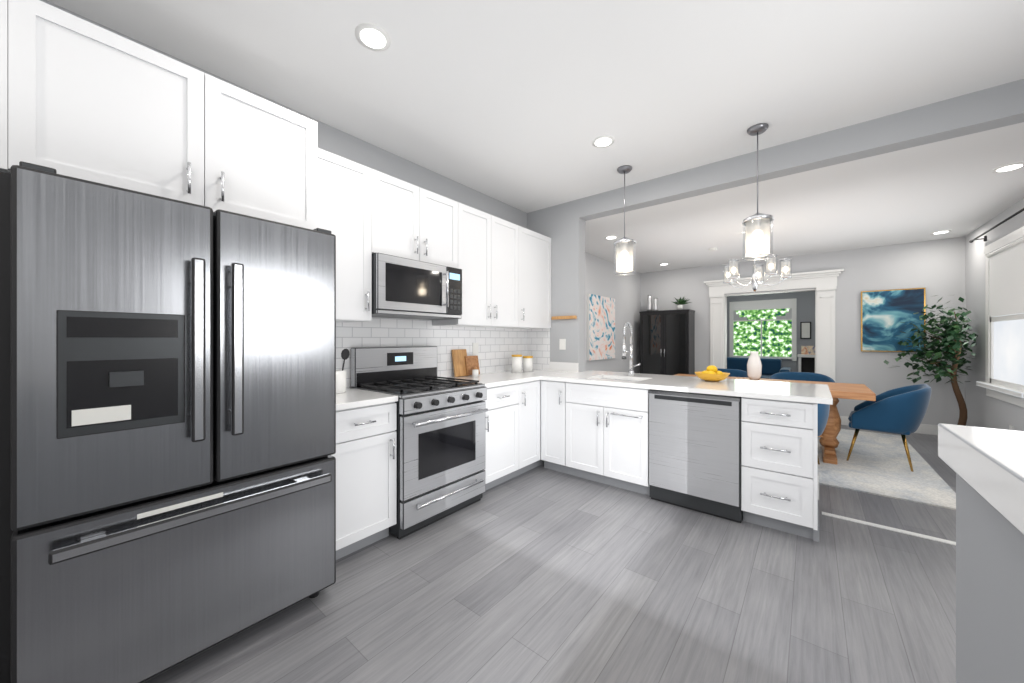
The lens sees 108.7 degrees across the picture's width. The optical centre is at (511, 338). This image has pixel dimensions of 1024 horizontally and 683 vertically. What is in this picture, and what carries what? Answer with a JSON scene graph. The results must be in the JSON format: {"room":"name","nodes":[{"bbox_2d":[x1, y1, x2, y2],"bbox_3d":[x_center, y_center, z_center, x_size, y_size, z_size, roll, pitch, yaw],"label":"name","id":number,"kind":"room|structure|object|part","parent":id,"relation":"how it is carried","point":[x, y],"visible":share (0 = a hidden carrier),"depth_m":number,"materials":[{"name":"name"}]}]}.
{"room":"dining room and kitchen","nodes":[
{"label":"dining room and kitchen","id":0,"kind":"room"},
{"bbox_2d":[40,0,640,387],"bbox_3d":[0.851,-0.170,5.371,0.150,2.900,12.900,0,0,39],"label":"wall","id":1,"kind":"structure","parent":0,"point":[333,140],"depth_m":3.90,"materials":[{"name":"grey paint"}]},
{"bbox_2d":[0,0,319,229],"bbox_3d":[-1.598,-0.857,1.757,0.617,0.605,1.022,0,0,39],"label":"upper cabinet","id":2,"kind":"object","parent":1,"relation":"attached to","point":[80,98],"depth_m":1.45,"materials":[{"name":"white wood"}]},
{"bbox_2d":[320,149,383,323],"bbox_3d":[-1.214,-0.640,2.442,0.347,1.040,0.520,0,0,39],"label":"upper cabinet","id":3,"kind":"object","parent":1,"relation":"attached to","point":[351,192],"depth_m":2.40,"materials":[{"name":"white wood"}]},
{"bbox_2d":[384,174,459,268],"bbox_3d":[-0.838,-0.873,2.903,0.347,0.575,0.784,0,0,39],"label":"upper cabinet","id":4,"kind":"object","parent":1,"relation":"attached to","point":[420,224],"depth_m":2.80,"materials":[{"name":"white wood"}]},
{"bbox_2d":[372,253,461,319],"bbox_3d":[-0.792,-0.376,2.865,0.451,0.412,0.772,0,0,39],"label":"over-the-range microwave","id":5,"kind":"object","parent":4,"relation":"attached to","point":[404,288],"visible":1,"depth_m":2.69,"materials":[{"name":"grey metal"}]},
{"bbox_2d":[424,203,523,327],"bbox_3d":[-0.328,-0.640,3.528,0.347,1.040,0.941,0,0,39],"label":"upper cabinet","id":6,"kind":"object","parent":1,"relation":"attached to","point":[491,247],"depth_m":3.41,"materials":[{"name":"white wood"}]},
{"bbox_2d":[473,343,477,354],"bbox_3d":[-0.371,0.100,3.735,0.004,0.120,0.080,0,0,39],"label":"switch plate","id":7,"kind":"object","parent":1,"relation":"attached to","point":[475,345],"depth_m":3.73,"materials":[{"name":"white plastic"}]},
{"bbox_2d":[516,228,550,331],"bbox_3d":[0.108,-0.640,4.062,0.347,1.040,0.663,0,0,39],"label":"upper cabinet","id":8,"kind":"object","parent":1,"relation":"attached to","point":[537,247],"depth_m":4.01,"materials":[{"name":"white wood"}]},
{"bbox_2d":[587,294,614,360],"bbox_3d":[1.464,-0.180,5.968,0.040,1.020,0.940,0,0,39],"label":"canvas art","id":9,"kind":"object","parent":1,"relation":"attached to","point":[600,327],"visible":1,"depth_m":5.88,"materials":[{"name":"multicoloured fabric"}]},
{"bbox_2d":[47,0,1023,212],"bbox_3d":[0.230,-1.570,1.168,4.200,0.100,5.300,0,0,39],"label":"ceiling","id":10,"kind":"structure","parent":0,"point":[521,105],"depth_m":2.06,"materials":[{"name":"white paint"}]},
{"bbox_2d":[355,23,390,50],"bbox_3d":[-0.699,-1.515,1.848,0.169,0.008,0.169,0,0,33],"label":"recessed light","id":11,"kind":"object","parent":10,"relation":"in","point":[372,37],"depth_m":1.84,"materials":[{"name":"white"}]},
{"bbox_2d":[592,135,614,147],"bbox_3d":[0.701,-1.515,2.822,0.169,0.008,0.169,0,0,33],"label":"recessed light","id":12,"kind":"object","parent":10,"relation":"in","point":[603,141],"depth_m":2.81,"materials":[{"name":"white"}]},
{"bbox_2d":[613,165,635,274],"bbox_3d":[1.004,-1.052,3.272,0.192,0.934,0.192,0,0,39],"label":"pendant light","id":13,"kind":"object","parent":10,"relation":"hanging from","point":[624,242],"visible":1,"depth_m":3.25,"materials":[{"name":"glass"}]},
{"bbox_2d":[742,123,773,260],"bbox_3d":[1.771,-1.052,2.646,0.192,0.934,0.192,0,0,39],"label":"pendant light","id":14,"kind":"object","parent":10,"relation":"hanging from","point":[757,220],"visible":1,"depth_m":2.62,"materials":[{"name":"glass"}]},
{"bbox_2d":[142,425,955,682],"bbox_3d":[2.537,1.327,3.996,4.500,0.106,12.900,0,0,39],"label":"floor","id":15,"kind":"structure","parent":0,"point":[540,574],"depth_m":1.79,"materials":[{"name":"grey wood"}]},
{"bbox_2d":[0,161,335,682],"bbox_3d":[-1.477,0.373,1.662,0.890,1.813,1.001,0,0,39],"label":"refrigerator","id":16,"kind":"object","parent":15,"relation":"on","point":[167,432],"visible":1,"depth_m":1.30,"materials":[{"name":"black"}]},
{"bbox_2d":[331,400,397,559],"bbox_3d":[-1.116,0.840,2.348,0.617,0.880,0.458,0,0,39],"label":"base cabinet","id":17,"kind":"object","parent":15,"relation":"on","point":[365,455],"depth_m":2.17,"materials":[{"name":"white wood"}]},
{"bbox_2d":[336,388,397,411],"bbox_3d":[-1.110,0.378,2.343,0.632,0.035,0.462,0,0,39],"label":"countertop","id":18,"kind":"structure","parent":17,"relation":"on","point":[352,398],"depth_m":2.24,"materials":[{"name":"white stone"}]},
{"bbox_2d":[336,349,349,393],"bbox_3d":[-1.180,0.181,2.445,0.120,0.358,0.192,0,0,39],"label":"utensil crock","id":19,"kind":"object","parent":18,"relation":"on","point":[341,379],"visible":0.54,"depth_m":2.43,"materials":[{"name":"white ceramic"}]},
{"bbox_2d":[351,346,487,539],"bbox_3d":[-0.672,0.672,2.781,0.723,1.215,0.762,0,0,39],"label":"gas range","id":20,"kind":"object","parent":15,"relation":"on","point":[440,430],"visible":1,"depth_m":2.60,"materials":[{"name":"grey metal"}]},
{"bbox_2d":[483,384,515,490],"bbox_3d":[-0.312,0.840,3.334,0.617,0.880,0.539,0,0,39],"label":"base cabinet","id":21,"kind":"object","parent":15,"relation":"on","point":[500,417],"depth_m":3.12,"materials":[{"name":"white wood"}]},
{"bbox_2d":[437,368,555,387],"bbox_3d":[-0.025,0.378,3.674,0.632,0.035,1.432,0,0,39],"label":"countertop","id":22,"kind":"structure","parent":21,"relation":"on","point":[490,379],"depth_m":3.43,"materials":[{"name":"white stone"}]},
{"bbox_2d":[451,349,479,376],"bbox_3d":[-0.447,0.229,3.571,0.080,0.258,0.310,0,0,39],"label":"cutting boards","id":23,"kind":"object","parent":22,"relation":"on","point":[463,363],"visible":1,"depth_m":3.54,"materials":[{"name":"brown wood"}]},
{"bbox_2d":[472,367,478,376],"bbox_3d":[-0.352,0.315,3.501,0.111,0.090,0.102,0,0,39],"label":"jars","id":24,"kind":"object","parent":22,"relation":"on","point":[475,371],"visible":1,"depth_m":3.45,"materials":[{"name":"white ceramic"}]},
{"bbox_2d":[512,354,524,372],"bbox_3d":[0.053,0.265,3.957,0.112,0.190,0.112,0,0,27],"label":"canister","id":25,"kind":"object","parent":22,"relation":"on","point":[517,363],"depth_m":3.91,"materials":[{"name":"white ceramic"}]},
{"bbox_2d":[525,356,532,371],"bbox_3d":[0.176,0.275,4.076,0.112,0.169,0.112,0,0,27],"label":"canister","id":26,"kind":"object","parent":22,"relation":"on","point":[528,359],"depth_m":4.02,"materials":[{"name":"white ceramic"}]},
{"bbox_2d":[516,380,543,475],"bbox_3d":[-0.057,0.840,3.598,0.679,0.880,0.416,0,0,39],"label":"base cabinet","id":27,"kind":"object","parent":15,"relation":"on","point":[529,393],"depth_m":3.45,"materials":[{"name":"white wood"}]},
{"bbox_2d":[544,380,571,474],"bbox_3d":[0.572,0.840,3.679,0.357,0.880,0.669,0,0,39],"label":"base cabinet","id":28,"kind":"object","parent":15,"relation":"on","point":[557,393],"depth_m":3.45,"materials":[{"name":"white wood"}]},
{"bbox_2d":[572,376,655,495],"bbox_3d":[0.956,0.840,3.406,0.818,0.880,0.607,0,0,39],"label":"base cabinet","id":29,"kind":"object","parent":15,"relation":"on","point":[610,426],"depth_m":3.12,"materials":[{"name":"white wood"}]},
{"bbox_2d":[639,309,694,374],"bbox_3d":[2.877,0.380,6.834,0.880,1.800,0.451,0,0,39],"label":"display cabinet","id":30,"kind":"object","parent":15,"relation":"on","point":[667,342],"visible":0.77,"depth_m":6.66,"materials":[{"name":"black wood"}]},
{"bbox_2d":[647,295,651,310],"bbox_3d":[2.645,-0.680,7.057,0.098,0.320,0.098,0,0,27],"label":"vases","id":31,"kind":"object","parent":30,"relation":"on","point":[649,303],"depth_m":7.02,"materials":[{"name":"white ceramic"}]},
{"bbox_2d":[653,298,657,310],"bbox_3d":[2.720,-0.645,6.957,0.088,0.250,0.088,0,0,27],"label":"vases","id":32,"kind":"object","parent":30,"relation":"on","point":[655,305],"depth_m":6.93,"materials":[{"name":"white ceramic"}]},
{"bbox_2d":[673,297,690,309],"bbox_3d":[3.090,-0.651,6.668,0.316,0.263,0.353,0,0,39],"label":"potted plant","id":33,"kind":"object","parent":30,"relation":"on","point":[679,303],"visible":0.92,"depth_m":6.67,"materials":[{"name":"green plant"}]},
{"bbox_2d":[648,389,742,522],"bbox_3d":[1.510,0.840,2.939,0.623,0.880,0.617,0,0,39],"label":"dishwasher","id":34,"kind":"object","parent":15,"relation":"on","point":[695,452],"visible":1,"depth_m":2.68,"materials":[{"name":"grey metal"}]},
{"bbox_2d":[727,357,790,378],"bbox_3d":[5.644,0.870,8.740,1.580,0.820,0.880,0,0,39],"label":"sofa","id":35,"kind":"object","parent":15,"relation":"on","point":[771,366],"visible":0.17,"depth_m":8.71,"materials":[{"name":"blue fabric"}]},
{"bbox_2d":[740,396,815,540],"bbox_3d":[1.910,0.840,2.628,0.382,0.880,0.607,0,0,39],"label":"base cabinet","id":36,"kind":"object","parent":15,"relation":"on","point":[778,437],"depth_m":2.39,"materials":[{"name":"white wood"}]},
{"bbox_2d":[540,372,831,403],"bbox_3d":[1.299,0.378,3.116,2.125,0.035,0.622,0,0,39],"label":"countertop","id":37,"kind":"structure","parent":36,"relation":"on","point":[668,383],"depth_m":2.78,"materials":[{"name":"white stone"}]},
{"bbox_2d":[621,322,640,376],"bbox_3d":[1.132,0.100,3.486,0.119,0.521,0.218,0,0,39],"label":"faucet","id":38,"kind":"object","parent":37,"relation":"on","point":[630,373],"depth_m":3.54,"materials":[{"name":"silver metal"}]},
{"bbox_2d":[695,365,729,381],"bbox_3d":[1.713,0.292,3.145,0.270,0.134,0.270,0,0,39],"label":"fruit bowl","id":39,"kind":"object","parent":37,"relation":"on","point":[711,373],"visible":1,"depth_m":3.09,"materials":[{"name":"yellow"}]},
{"bbox_2d":[798,346,814,372],"bbox_3d":[6.798,0.720,8.418,0.385,1.120,0.280,0,0,39],"label":"fireplace","id":40,"kind":"object","parent":15,"relation":"on","point":[806,359],"visible":0.46,"depth_m":8.46,"materials":[{"name":"white"}]},
{"bbox_2d":[818,429,955,509],"bbox_3d":[3.185,1.274,4.609,2.730,0.012,2.730,0,0,39],"label":"area rug","id":41,"kind":"object","parent":15,"relation":"on","point":[877,464],"visible":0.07,"depth_m":3.48,"materials":[{"name":"white carpet"}]},
{"bbox_2d":[704,368,748,377],"bbox_3d":[3.087,0.868,5.368,0.700,0.828,0.600,0,0,39],"label":"dining chair","id":42,"kind":"object","parent":41,"relation":"on","point":[736,373],"depth_m":5.49,"materials":[{"name":"blue fabric"}]},
{"bbox_2d":[675,374,875,464],"bbox_3d":[2.939,0.897,4.442,2.000,0.765,0.950,0,0,39],"label":"dining table","id":43,"kind":"object","parent":41,"relation":"on","point":[829,441],"visible":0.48,"depth_m":3.93,"materials":[{"name":"brown wood"}]},
{"bbox_2d":[747,351,761,379],"bbox_3d":[3.074,0.337,4.655,0.160,0.354,0.160,0,0,39],"label":"vase","id":44,"kind":"object","parent":43,"relation":"on","point":[754,368],"visible":1,"depth_m":4.60,"materials":[{"name":"white ceramic"}]},
{"bbox_2d":[769,372,834,382],"bbox_3d":[3.783,0.868,4.800,0.700,0.828,0.600,0,0,35],"label":"dining chair","id":45,"kind":"object","parent":41,"relation":"on","point":[806,376],"visible":0.06,"depth_m":4.99,"materials":[{"name":"blue fabric"}]},
{"bbox_2d":[818,404,829,464],"bbox_3d":[2.723,0.868,3.675,0.700,0.828,0.600,0,0,43],"label":"dining chair","id":46,"kind":"object","parent":41,"relation":"on","point":[823,412],"visible":0.12,"depth_m":3.37,"materials":[{"name":"blue fabric"}]},
{"bbox_2d":[846,384,930,471],"bbox_3d":[3.880,0.868,3.799,0.700,0.828,0.600,0,0,-45],"label":"chair","id":47,"kind":"object","parent":41,"relation":"on","point":[902,411],"visible":1,"depth_m":3.56,"materials":[{"name":"blue fabric"}]},
{"bbox_3d":[3.838,1.044,3.842,0.526,0.477,0.480,0,0,-45],"label":"seat","id":48,"kind":"part","parent":47,"relation":"part of","materials":[{"name":"blue fabric"}]},
{"bbox_2d":[884,295,977,425],"bbox_3d":[5.125,0.374,4.507,0.804,1.812,1.066,0,0,39],"label":"ficus tree","id":49,"kind":"object","parent":15,"relation":"on","point":[954,349],"visible":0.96,"depth_m":4.37,"materials":[{"name":"green plant"}]},
{"bbox_2d":[938,423,1023,682],"bbox_3d":[0.260,0.745,-0.350,0.355,1.070,2.983,0,0,39],"label":"kitchen island","id":50,"kind":"object","parent":15,"relation":"on","point":[986,465],"depth_m":0.72,"materials":[{"name":"grey paint"}]},
{"bbox_2d":[727,291,814,371],"bbox_3d":[6.566,-0.020,8.936,4.200,2.600,0.150,0,0,39],"label":"wall","id":51,"kind":"structure","parent":0,"point":[805,306],"depth_m":8.67,"materials":[{"name":"grey paint"}]},
{"bbox_2d":[729,298,796,360],"bbox_3d":[6.188,-0.220,9.106,1.380,1.480,0.060,0,0,39],"label":"window","id":52,"kind":"structure","parent":51,"relation":"in","point":[766,328],"depth_m":9.08,"materials":[{"name":"white"}]},
{"bbox_2d":[800,322,810,338],"bbox_3d":[6.867,-0.200,8.578,0.200,0.400,0.021,0,0,39],"label":"framed picture","id":53,"kind":"object","parent":51,"relation":"attached to","point":[805,330],"visible":0.93,"depth_m":8.57,"materials":[{"name":"black"}]},
{"bbox_2d":[527,79,1023,371],"bbox_3d":[1.857,-0.120,3.163,4.200,2.800,0.150,0,0,39],"label":"wall","id":54,"kind":"structure","parent":0,"point":[562,226],"depth_m":3.03,"materials":[{"name":"grey paint"}]},
{"bbox_2d":[559,339,565,349],"bbox_3d":[0.565,0.060,4.111,0.080,0.120,0.010,0,0,39],"label":"switch plate","id":55,"kind":"object","parent":54,"relation":"attached to","point":[562,344],"depth_m":4.11,"materials":[{"name":"white plastic"}]},
{"bbox_2d":[548,360,578,371],"bbox_3d":[0.575,0.310,4.099,0.370,0.100,0.015,0,0,39],"label":"backsplash","id":56,"kind":"structure","parent":54,"relation":"attached to","point":[552,366],"depth_m":4.09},
{"bbox_2d":[552,315,576,319],"bbox_3d":[0.579,-0.237,4.088,0.310,0.035,0.028,0,0,39],"label":"shelf","id":57,"kind":"object","parent":54,"relation":"attached to","point":[563,317],"visible":0.98,"depth_m":4.07,"materials":[{"name":"brown wood"}]},
{"bbox_2d":[641,237,964,424],"bbox_3d":[4.265,-0.020,6.116,4.200,2.600,0.150,0,0,39],"label":"wall","id":58,"kind":"structure","parent":0,"point":[934,268],"depth_m":5.32,"materials":[{"name":"grey paint"}]},
{"bbox_2d":[704,269,843,380],"bbox_3d":[4.230,0.125,6.073,1.860,2.310,0.262,0,0,39],"label":"trim","id":59,"kind":"structure","parent":58,"relation":"attached to","point":[823,283],"depth_m":5.77,"materials":[{"name":"white wood"}]},
{"bbox_2d":[840,416,937,434],"bbox_3d":[5.348,1.215,5.124,1.211,0.130,0.016,0,0,39],"label":"baseboard","id":60,"kind":"structure","parent":58,"relation":"attached to","point":[927,429],"depth_m":4.94,"materials":[{"name":"white wood"}]},
{"bbox_2d":[861,288,925,351],"bbox_3d":[5.318,-0.255,5.136,0.630,0.870,0.034,0,0,39],"label":"framed picture","id":61,"kind":"object","parent":58,"relation":"attached to","point":[885,314],"visible":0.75,"depth_m":5.13,"materials":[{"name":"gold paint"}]},
{"bbox_2d":[585,122,1023,272],"bbox_3d":[4.211,-1.370,6.050,4.200,0.100,7.300,0,0,39],"label":"ceiling","id":62,"kind":"structure","parent":0,"point":[955,185],"depth_m":3.74,"materials":[{"name":"white paint"}]},
{"bbox_2d":[604,235,617,238],"bbox_3d":[1.287,-1.315,4.758,0.169,0.008,0.169,0,0,33],"label":"recessed light","id":63,"kind":"object","parent":62,"relation":"in","point":[611,236],"depth_m":4.74,"materials":[{"name":"white"}]},
{"bbox_2d":[723,229,791,291],"bbox_3d":[2.958,-0.945,4.463,0.710,0.749,0.683,0,0,39],"label":"dining chandelier","id":64,"kind":"object","parent":62,"relation":"hanging from","point":[755,280],"visible":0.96,"depth_m":4.36,"materials":[{"name":"clear glass"}]},
{"bbox_2d":[931,230,951,233],"bbox_3d":[5.290,-1.315,4.525,0.169,0.008,0.169,0,0,15],"label":"recessed light","id":65,"kind":"object","parent":62,"relation":"in","point":[943,231],"depth_m":4.52,"materials":[{"name":"white"}]},
{"bbox_2d":[991,162,1023,172],"bbox_3d":[3.822,-1.315,2.819,0.169,0.008,0.169,0,0,33],"label":"recessed light","id":66,"kind":"object","parent":62,"relation":"in","point":[1013,166],"depth_m":2.81,"materials":[{"name":"white"}]},
{"bbox_2d":[965,198,1023,430],"bbox_3d":[4.222,-0.170,2.622,0.150,2.900,12.900,0,0,39],"label":"wall","id":67,"kind":"structure","parent":0,"point":[984,410],"depth_m":4.31,"materials":[{"name":"grey paint"}]},
{"bbox_2d":[969,208,1023,406],"bbox_3d":[4.926,-0.271,3.680,0.123,1.801,1.526,0,0,39],"label":"dining window","id":68,"kind":"structure","parent":67,"relation":"in","point":[1004,318],"depth_m":3.70,"materials":[{"name":"white"}]}
]}

